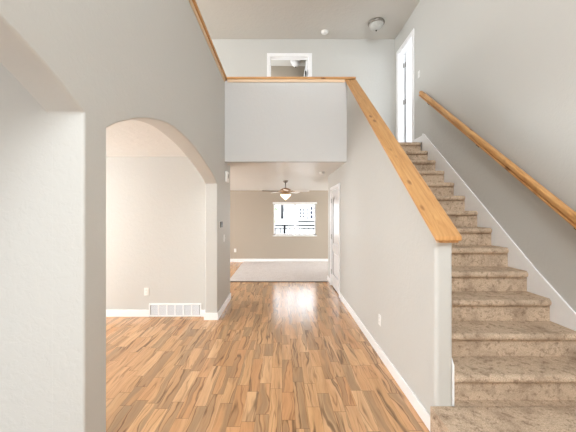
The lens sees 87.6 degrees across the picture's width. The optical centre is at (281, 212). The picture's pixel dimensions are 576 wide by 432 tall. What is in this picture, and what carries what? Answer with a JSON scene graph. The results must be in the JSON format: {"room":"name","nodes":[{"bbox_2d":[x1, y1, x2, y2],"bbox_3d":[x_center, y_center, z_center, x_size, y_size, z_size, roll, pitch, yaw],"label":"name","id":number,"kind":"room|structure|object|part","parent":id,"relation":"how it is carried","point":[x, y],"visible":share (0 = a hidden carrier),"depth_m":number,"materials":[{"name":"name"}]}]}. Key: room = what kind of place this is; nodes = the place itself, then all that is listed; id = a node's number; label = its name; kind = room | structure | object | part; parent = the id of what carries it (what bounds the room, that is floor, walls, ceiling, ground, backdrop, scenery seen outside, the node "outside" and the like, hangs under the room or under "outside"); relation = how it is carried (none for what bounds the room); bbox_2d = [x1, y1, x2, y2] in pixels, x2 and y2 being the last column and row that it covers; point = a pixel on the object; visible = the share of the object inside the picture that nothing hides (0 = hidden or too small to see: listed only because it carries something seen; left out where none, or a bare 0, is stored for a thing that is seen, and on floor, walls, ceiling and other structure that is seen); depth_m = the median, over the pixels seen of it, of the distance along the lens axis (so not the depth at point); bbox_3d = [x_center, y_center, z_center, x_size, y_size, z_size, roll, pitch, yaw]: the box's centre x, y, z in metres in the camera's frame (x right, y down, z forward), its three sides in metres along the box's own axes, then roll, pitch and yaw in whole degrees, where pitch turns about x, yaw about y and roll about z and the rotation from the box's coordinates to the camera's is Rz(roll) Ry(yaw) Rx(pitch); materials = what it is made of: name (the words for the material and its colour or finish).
{"room":"entrance hall","nodes":[
{"label":"entrance hall","id":0,"kind":"room"},
{"bbox_2d":[0,63,52,431],"bbox_3d":[-3.346,0.355,1.514,4.507,2.410,0.171,0,0,0],"label":"wall partition","id":1,"kind":"structure","parent":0,"point":[26,128],"depth_m":1.43,"materials":[{"name":"grey paint"}]},
{"bbox_2d":[0,0,229,431],"bbox_3d":[-1.033,-0.316,1.535,0.180,3.751,7.870,0,0,0],"label":"wall","id":2,"kind":"structure","parent":0,"point":[93,66],"depth_m":1.52,"materials":[{"name":"grey paint"}]},
{"bbox_2d":[189,0,224,81],"bbox_3d":[-0.935,-2.168,3.267,0.016,0.047,3.293,0,0,0],"label":"trim","id":3,"kind":"structure","parent":2,"relation":"attached to","point":[190,1],"depth_m":3.65,"materials":[{"name":"brown wood"}]},
{"bbox_2d":[192,0,226,80],"bbox_3d":[-1.033,-2.209,3.355,0.260,0.035,3.470,0,0,0],"label":"wood ledge","id":4,"kind":"object","parent":2,"relation":"on","point":[193,1],"visible":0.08,"depth_m":3.71,"materials":[{"name":"brown wood"}]},
{"bbox_2d":[204,293,230,319],"bbox_3d":[-1.033,1.508,3.450,0.210,0.105,4.041,0,0,0],"label":"baseboard","id":5,"kind":"structure","parent":2,"relation":"attached to","point":[207,316],"depth_m":4.36,"materials":[{"name":"white wood"}]},
{"bbox_2d":[225,171,228,182],"bbox_3d":[-0.922,-0.605,5.050,0.042,0.180,0.160,0,0,0],"label":"alarm box","id":6,"kind":"object","parent":2,"relation":"attached to","point":[226,172],"visible":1,"depth_m":4.98,"materials":[{"name":"white plastic"}]},
{"bbox_2d":[106,120,186,156],"bbox_3d":[-3.361,-0.880,1.050,4.477,0.060,7.100,0,0,0],"label":"ceiling","id":7,"kind":"structure","parent":0,"point":[128,138],"depth_m":3.62,"materials":[{"name":"white paint"}]},
{"bbox_2d":[106,157,204,309],"bbox_3d":[-3.362,0.355,4.960,4.476,2.410,0.880,0,0,0],"label":"wall","id":8,"kind":"structure","parent":0,"point":[155,206],"depth_m":4.52,"materials":[{"name":"grey paint"}]},
{"bbox_2d":[144,288,148,294],"bbox_3d":[-2.040,1.183,4.515,0.072,0.117,0.010,0,0,0],"label":"wall outlet","id":9,"kind":"object","parent":8,"relation":"attached to","point":[146,290],"visible":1,"depth_m":4.51,"materials":[{"name":"white plastic"}]},
{"bbox_2d":[106,310,204,316],"bbox_3d":[-3.261,1.508,4.513,4.277,0.105,0.015,0,0,0],"label":"baseboard","id":10,"kind":"structure","parent":8,"relation":"attached to","point":[109,313],"depth_m":4.50,"materials":[{"name":"white wood"}]},
{"bbox_2d":[149,303,200,316],"bbox_3d":[-1.607,1.458,4.514,0.785,0.196,0.012,0,0,0],"label":"air vent","id":11,"kind":"object","parent":8,"relation":"in","point":[155,309],"visible":1,"depth_m":4.51,"materials":[{"name":"white metal"}]},
{"bbox_2d":[151,305,157,314],"bbox_3d":[-1.918,1.456,4.513,0.106,0.144,0.008,0,0,0],"label":"grille","id":12,"kind":"object","parent":11,"relation":"attached to","point":[154,308],"depth_m":4.51,"materials":[{"name":"metal"}]},
{"bbox_2d":[159,305,165,314],"bbox_3d":[-1.794,1.456,4.513,0.106,0.144,0.008,0,0,0],"label":"grille","id":13,"kind":"object","parent":11,"relation":"attached to","point":[162,308],"depth_m":4.51,"materials":[{"name":"metal"}]},
{"bbox_2d":[167,305,173,314],"bbox_3d":[-1.670,1.456,4.513,0.106,0.144,0.008,0,0,0],"label":"grille","id":14,"kind":"object","parent":11,"relation":"attached to","point":[170,308],"depth_m":4.51,"materials":[{"name":"metal"}]},
{"bbox_2d":[176,305,182,314],"bbox_3d":[-1.545,1.456,4.513,0.106,0.144,0.008,0,0,0],"label":"grille","id":15,"kind":"object","parent":11,"relation":"attached to","point":[179,308],"depth_m":4.51,"materials":[{"name":"metal"}]},
{"bbox_2d":[184,305,190,314],"bbox_3d":[-1.421,1.456,4.513,0.106,0.144,0.008,0,0,0],"label":"grille","id":16,"kind":"object","parent":11,"relation":"attached to","point":[187,308],"depth_m":4.51,"materials":[{"name":"metal"}]},
{"bbox_2d":[192,305,198,314],"bbox_3d":[-1.297,1.456,4.513,0.106,0.144,0.008,0,0,0],"label":"grille","id":17,"kind":"object","parent":11,"relation":"attached to","point":[195,308],"depth_m":4.51,"materials":[{"name":"metal"}]},
{"bbox_2d":[106,261,429,431],"bbox_3d":[-0.750,1.609,3.575,9.700,0.142,12.150,0,0,0],"label":"floor","id":18,"kind":"structure","parent":0,"point":[279,356],"depth_m":3.01,"materials":[{"name":"laminate"}]},
{"bbox_2d":[398,142,575,431],"bbox_3d":[1.704,0.179,3.550,1.348,2.761,3.500,0,0,0],"label":"staircase","id":19,"kind":"structure","parent":18,"relation":"on","point":[515,367],"depth_m":2.40,"materials":[{"name":"carpet"}]},
{"bbox_2d":[230,191,327,258],"bbox_3d":[-0.450,0.310,9.620,9.100,2.500,0.140,0,0,0],"label":"wall","id":20,"kind":"structure","parent":0,"point":[251,212],"depth_m":9.55,"materials":[{"name":"beige paint"}]},
{"bbox_2d":[230,259,327,261],"bbox_3d":[-0.500,1.508,9.543,8.800,0.105,0.015,0,0,0],"label":"baseboard","id":21,"kind":"structure","parent":20,"relation":"attached to","point":[231,260],"depth_m":9.54,"materials":[{"name":"white wood"}]},
{"bbox_2d":[273,204,316,235],"bbox_3d":[0.407,0.220,9.585,1.405,1.040,0.130,0,0,0],"label":"window","id":22,"kind":"structure","parent":20,"relation":"in","point":[288,219],"depth_m":9.62,"materials":[{"name":"white glass"}]},
{"bbox_3d":[0.085,0.203,9.623,0.630,0.915,0.006,0,0,0],"label":"pane","id":23,"kind":"part","parent":22,"relation":"part of","materials":[{"name":"clear glass"}]},
{"bbox_3d":[0.407,0.725,9.555,1.405,0.030,0.070,0,0,0],"label":"sill","id":24,"kind":"part","parent":22,"relation":"part of","materials":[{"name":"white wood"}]},
{"bbox_3d":[0.748,0.203,9.623,0.595,0.915,0.006,0,0,0],"label":"pane","id":25,"kind":"part","parent":22,"relation":"part of","materials":[{"name":"clear glass"}]},
{"bbox_2d":[273,202,316,203],"bbox_3d":[0.407,-0.312,9.521,1.405,0.065,0.052,0,0,0],"label":"window blind","id":26,"kind":"object","parent":20,"relation":"attached to","point":[273,202],"visible":1,"depth_m":9.49,"materials":[{"name":"white plastic"}]},
{"bbox_2d":[230,177,327,190],"bbox_3d":[-0.450,-0.875,8.325,9.100,0.330,2.650,0,0,0],"label":"ceiling","id":27,"kind":"structure","parent":0,"point":[236,183],"depth_m":8.07,"materials":[{"name":"white paint"}]},
{"bbox_2d":[262,180,308,199],"bbox_3d":[0.091,-0.582,7.550,1.172,0.513,1.130,0,0,0],"label":"ceiling fan","id":28,"kind":"object","parent":27,"relation":"hanging from","point":[285,191],"visible":0.99,"depth_m":7.51,"materials":[{"name":"brown wood"}]},
{"bbox_3d":[0.090,-0.570,7.600,0.280,0.140,0.280,0,0,0],"label":"motor","id":29,"kind":"part","parent":28,"relation":"part of","materials":[{"name":"gold metal"}]},
{"bbox_3d":[0.090,-0.399,7.600,0.270,0.147,0.270,0,0,0],"label":"lamp shade","id":30,"kind":"part","parent":28,"relation":"part of","materials":[{"name":"white glass"}]},
{"bbox_3d":[0.478,-0.548,7.476,0.415,0.037,0.133,0,0,18],"label":"blade","id":31,"kind":"part","parent":28,"relation":"part of","materials":[{"name":"white wood"}]},
{"bbox_2d":[231,281,326,281],"bbox_3d":[-0.065,1.554,6.785,2.190,0.012,0.030,0,0,0],"label":"trim","id":32,"kind":"structure","parent":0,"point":[231,281],"depth_m":6.78,"materials":[{"name":"brown wood"}]},
{"bbox_2d":[227,163,343,176],"bbox_3d":[0.029,-0.880,5.985,2.304,0.060,2.030,0,0,0],"label":"ceiling","id":33,"kind":"structure","parent":0,"point":[236,169],"depth_m":5.86,"materials":[{"name":"white paint"}]},
{"bbox_2d":[225,81,346,162],"bbox_3d":[0.062,-1.510,4.990,2.009,1.329,0.120,0,0,0],"label":"wall","id":34,"kind":"structure","parent":0,"point":[266,122],"depth_m":4.93,"materials":[{"name":"grey paint"}]},
{"bbox_2d":[227,77,355,81],"bbox_3d":[0.153,-2.186,4.993,2.109,0.082,0.194,0,0,0],"label":"wood ledge","id":35,"kind":"object","parent":34,"relation":"on","point":[229,79],"visible":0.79,"depth_m":4.91,"materials":[{"name":"brown wood"}]},
{"bbox_2d":[271,66,304,76],"bbox_3d":[0.000,-2.431,7.020,3.000,2.458,1.160,0,0,0],"label":"wall","id":36,"kind":"structure","parent":0,"point":[276,71],"depth_m":7.47,"materials":[{"name":"beige paint"}]},
{"bbox_2d":[211,39,394,136],"bbox_3d":[-1.610,-2.331,6.380,7.980,2.658,0.120,0,0,0],"label":"wall","id":37,"kind":"structure","parent":0,"point":[371,61],"depth_m":6.32,"materials":[{"name":"grey paint"}]},
{"bbox_2d":[267,53,311,76],"bbox_3d":[0.158,-2.282,6.371,0.949,2.160,0.138,0,0,0],"label":"door frame","id":38,"kind":"structure","parent":37,"relation":"attached to","point":[268,54],"depth_m":6.30,"materials":[{"name":"white wood"}]},
{"bbox_2d":[303,61,307,76],"bbox_3d":[0.525,-2.244,6.780,0.054,2.061,0.840,0,0,0],"label":"door","id":39,"kind":"structure","parent":37,"relation":"in","point":[306,64],"depth_m":6.45,"materials":[{"name":"white wood"}]},
{"bbox_2d":[196,0,419,65],"bbox_3d":[-1.500,-3.720,2.750,8.200,0.120,10.500,0,0,0],"label":"ceiling","id":40,"kind":"structure","parent":0,"point":[223,19],"depth_m":5.65,"materials":[{"name":"grey paint"}]},
{"bbox_2d":[290,60,300,67],"bbox_3d":[0.330,-3.572,7.200,0.260,0.175,0.260,0,0,0],"label":"ceiling light","id":41,"kind":"object","parent":40,"relation":"attached to","point":[295,63],"visible":0.91,"depth_m":7.14,"materials":[{"name":"white glass"}]},
{"bbox_2d":[321,29,327,34],"bbox_3d":[0.860,-3.636,6.050,0.150,0.049,0.150,0,0,0],"label":"smoke detector","id":42,"kind":"object","parent":40,"relation":"attached to","point":[324,31],"visible":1,"depth_m":6.01,"materials":[{"name":"white plastic"}]},
{"bbox_2d":[368,17,384,30],"bbox_3d":[1.810,-3.572,5.760,0.310,0.175,0.310,0,0,0],"label":"ceiling light","id":43,"kind":"object","parent":40,"relation":"attached to","point":[375,24],"visible":1,"depth_m":5.68,"materials":[{"name":"white glass"}]},
{"bbox_3d":[1.810,-3.563,5.760,0.267,0.103,0.267,0,0,0],"label":"glass dish","id":44,"kind":"part","parent":43,"relation":"part of","materials":[{"name":"white glass"}]},
{"bbox_2d":[328,85,451,413],"bbox_3d":[1.130,-0.305,4.532,0.124,3.729,4.896,0,0,0],"label":"wall","id":45,"kind":"structure","parent":0,"point":[392,266],"depth_m":2.93,"materials":[{"name":"grey paint"}]},
{"bbox_2d":[331,188,338,293],"bbox_3d":[1.107,0.534,6.040,0.089,2.007,0.900,0,0,0],"label":"door","id":46,"kind":"structure","parent":45,"relation":"in","point":[335,193],"depth_m":6.07,"materials":[{"name":"white wood"}]},
{"bbox_3d":[1.088,0.152,6.032,0.010,0.895,0.565,0,0,0],"label":"raised panel","id":47,"kind":"part","parent":46,"relation":"part of","materials":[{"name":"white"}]},
{"bbox_3d":[1.088,1.040,6.032,0.010,0.400,0.565,0,0,0],"label":"raised panel","id":48,"kind":"part","parent":46,"relation":"part of","materials":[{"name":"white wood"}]},
{"bbox_2d":[330,183,339,291],"bbox_3d":[1.116,0.505,6.032,0.132,2.110,1.045,0,0,0],"label":"door frame","id":49,"kind":"structure","parent":45,"relation":"attached to","point":[337,185],"depth_m":6.48,"materials":[{"name":"white wood"}]},
{"bbox_2d":[327,275,429,430],"bbox_3d":[1.123,1.508,4.513,0.139,0.105,4.965,0,0,0],"label":"baseboard","id":50,"kind":"structure","parent":45,"relation":"attached to","point":[422,412],"depth_m":2.83,"materials":[{"name":"white wood"}]},
{"bbox_2d":[378,314,380,325],"bbox_3d":[1.063,1.166,3.270,0.010,0.117,0.072,0,0,0],"label":"wall outlet","id":51,"kind":"object","parent":45,"relation":"attached to","point":[379,315],"visible":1,"depth_m":3.26,"materials":[{"name":"white plastic"}]},
{"bbox_2d":[345,80,461,242],"bbox_3d":[1.121,-0.987,3.456,0.182,2.379,2.880,0,0,0],"label":"wood ledge","id":52,"kind":"object","parent":45,"relation":"attached to","point":[436,219],"visible":1,"depth_m":2.58,"materials":[{"name":"brown wood"}]},
{"bbox_2d":[452,359,453,405],"bbox_3d":[1.200,0.087,3.499,0.016,2.546,2.802,0,0,0],"label":"skirt","id":53,"kind":"object","parent":45,"relation":"attached to","point":[452,359],"visible":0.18,"depth_m":2.10,"materials":[{"name":"white wood"}]},
{"bbox_2d":[404,45,411,141],"bbox_3d":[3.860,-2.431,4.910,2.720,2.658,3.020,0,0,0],"label":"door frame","id":54,"kind":"structure","parent":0,"point":[409,51],"depth_m":6.30,"materials":[{"name":"white paint"}]},
{"bbox_2d":[395,0,575,311],"bbox_3d":[2.440,-1.050,2.800,0.120,5.220,10.400,0,0,0],"label":"wall","id":55,"kind":"structure","parent":0,"point":[505,69],"depth_m":3.10,"materials":[{"name":"grey paint"}]},
{"bbox_2d":[396,28,413,141],"bbox_3d":[2.431,-2.261,5.800,0.138,2.118,0.820,0,0,0],"label":"door frame","id":56,"kind":"structure","parent":55,"relation":"attached to","point":[408,44],"depth_m":6.13,"materials":[{"name":"white wood"}]},
{"bbox_2d":[403,54,411,141],"bbox_3d":[2.842,-2.223,6.099,0.735,2.018,0.057,0,0,0],"label":"door","id":57,"kind":"structure","parent":55,"relation":"in","point":[408,64],"depth_m":6.08,"materials":[{"name":"white wood"}]},
{"bbox_2d":[414,136,421,142],"bbox_3d":[2.373,-1.257,5.220,0.015,0.110,0.340,0,0,0],"label":"baseboard","id":58,"kind":"structure","parent":55,"relation":"attached to","point":[419,139],"depth_m":5.18,"materials":[{"name":"white wood"}]},
{"bbox_2d":[419,91,575,229],"bbox_3d":[2.327,-0.521,3.097,0.105,2.999,3.825,0,0,0],"label":"handrail","id":59,"kind":"object","parent":55,"relation":"attached to","point":[546,196],"visible":1,"depth_m":2.99,"materials":[{"name":"brown wood"}]},
{"bbox_2d":[422,134,575,330],"bbox_3d":[2.372,0.011,3.505,0.017,2.698,3.110,0,0,0],"label":"skirt","id":60,"kind":"object","parent":55,"relation":"attached to","point":[561,313],"visible":0.7,"depth_m":3.16,"materials":[{"name":"white wood"}]}
]}

